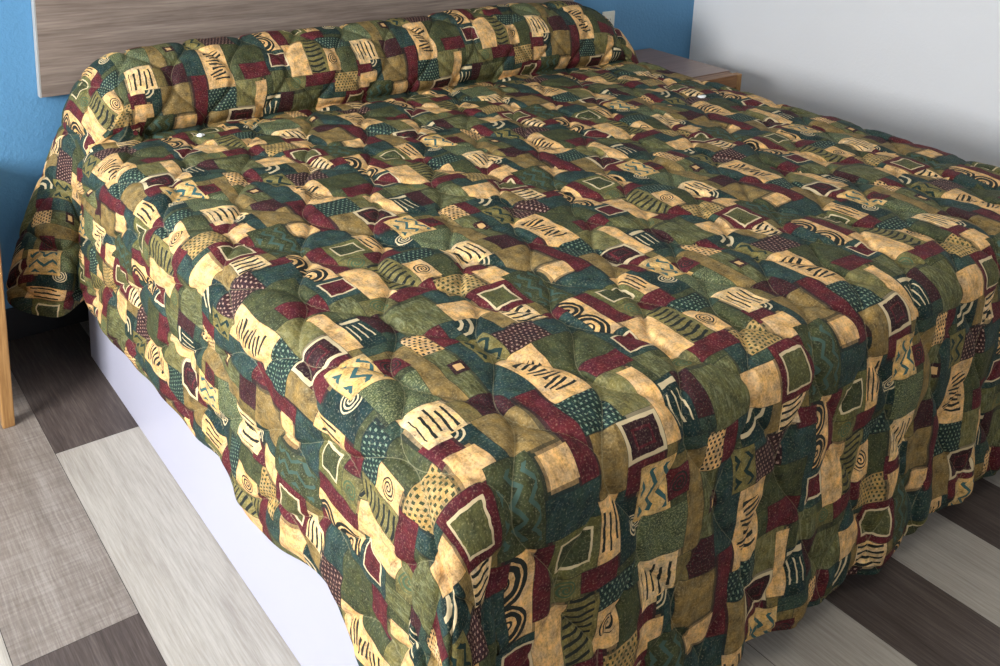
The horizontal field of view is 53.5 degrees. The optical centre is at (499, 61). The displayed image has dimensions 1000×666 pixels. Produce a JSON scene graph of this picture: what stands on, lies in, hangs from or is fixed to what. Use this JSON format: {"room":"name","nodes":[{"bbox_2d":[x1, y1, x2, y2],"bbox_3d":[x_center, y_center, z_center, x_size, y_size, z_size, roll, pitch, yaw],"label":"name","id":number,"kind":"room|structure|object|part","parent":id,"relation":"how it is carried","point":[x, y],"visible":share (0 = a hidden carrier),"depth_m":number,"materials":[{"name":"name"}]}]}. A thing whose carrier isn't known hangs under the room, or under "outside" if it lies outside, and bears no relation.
{"room":"hotel room","nodes":[
{"label":"hotel room","id":0,"kind":"room"},
{"bbox_2d":[0,0,693,308],"bbox_3d":[-1.180,-0.388,3.027,5.473,2.550,0.100,-8,17,-37],"label":"wall","id":1,"kind":"structure","parent":0,"point":[30,123],"depth_m":2.97,"materials":[{"name":"blue paint"}]},
{"bbox_2d":[5,300,88,340],"bbox_3d":[-1.196,0.761,3.264,5.273,0.105,0.012,-8,17,-37],"label":"baseboard","id":2,"kind":"structure","parent":1,"relation":"attached to","point":[20,324],"depth_m":3.08,"materials":[{"name":"grey rubber"}]},
{"bbox_2d":[31,0,573,97],"bbox_3d":[-0.519,-0.348,3.483,2.100,0.689,0.028,-8,17,-37],"label":"headboard","id":3,"kind":"object","parent":1,"relation":"attached to","point":[69,35],"visible":0.46,"depth_m":3.10,"materials":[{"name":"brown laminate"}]},
{"bbox_2d":[602,11,614,25],"bbox_3d":[0.474,-0.161,4.347,0.072,0.118,0.011,-8,17,-37],"label":"outlet plate","id":4,"kind":"object","parent":1,"relation":"attached to","point":[610,15],"visible":0.4,"depth_m":4.34,"materials":[{"name":"beige plastic"}]},
{"bbox_2d":[0,320,999,665],"bbox_3d":[0.224,1.333,1.513,5.373,0.050,4.760,-8,17,-37],"label":"floor","id":5,"kind":"structure","parent":0,"point":[105,559],"depth_m":2.18,"materials":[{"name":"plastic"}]},
{"bbox_2d":[0,251,14,428],"bbox_3d":[-1.581,0.647,2.592,0.441,0.616,0.485,-8,17,-37],"label":"nightstand","id":6,"kind":"object","parent":5,"relation":"on","point":[7,418],"visible":1,"depth_m":2.58,"materials":[{"name":"brown wood"}]},
{"bbox_2d":[88,308,358,665],"bbox_3d":[0.165,0.793,2.881,2.107,0.340,1.807,-8,17,-37],"label":"bed base","id":7,"kind":"object","parent":5,"relation":"on","point":[296,599],"visible":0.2,"depth_m":2.14,"materials":[{"name":"white laminate"}]},
{"bbox_2d":[634,48,741,90],"bbox_3d":[0.711,0.321,4.301,0.335,0.626,0.548,-8,17,-37],"label":"nightstand","id":8,"kind":"object","parent":5,"relation":"on","point":[700,71],"visible":0.07,"depth_m":4.20,"materials":[{"name":"brown wood"}]},
{"bbox_3d":[0.860,0.093,4.063,0.275,0.055,0.055,-8,17,-37],"label":"rail","id":9,"kind":"part","parent":8,"relation":"part of","materials":[{"name":"brown wood"}]},
{"bbox_3d":[0.976,0.354,4.213,0.030,0.625,0.030,-8,17,-37],"label":"leg","id":10,"kind":"part","parent":8,"relation":"part of","materials":[{"name":"brown wood"}]},
{"bbox_2d":[689,0,999,166],"bbox_3d":[2.428,-0.175,2.796,0.100,2.550,4.760,-8,17,-37],"label":"wall","id":11,"kind":"structure","parent":0,"point":[922,72],"depth_m":3.96,"materials":[{"name":"white paint"}]},
{"bbox_3d":[0.229,0.493,2.759,1.985,0.304,1.650,-8,17,-37],"label":"mattress","id":12,"kind":"object","parent":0,"visible":0},
{"bbox_2d":[6,1,999,665],"bbox_3d":[0.162,0.510,2.784,2.467,0.930,2.235,-8,17,-37],"label":"bedspread","id":13,"kind":"object","parent":12,"relation":"on","point":[533,345],"visible":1,"depth_m":2.06,"materials":[{"name":"fabric"}]}
]}

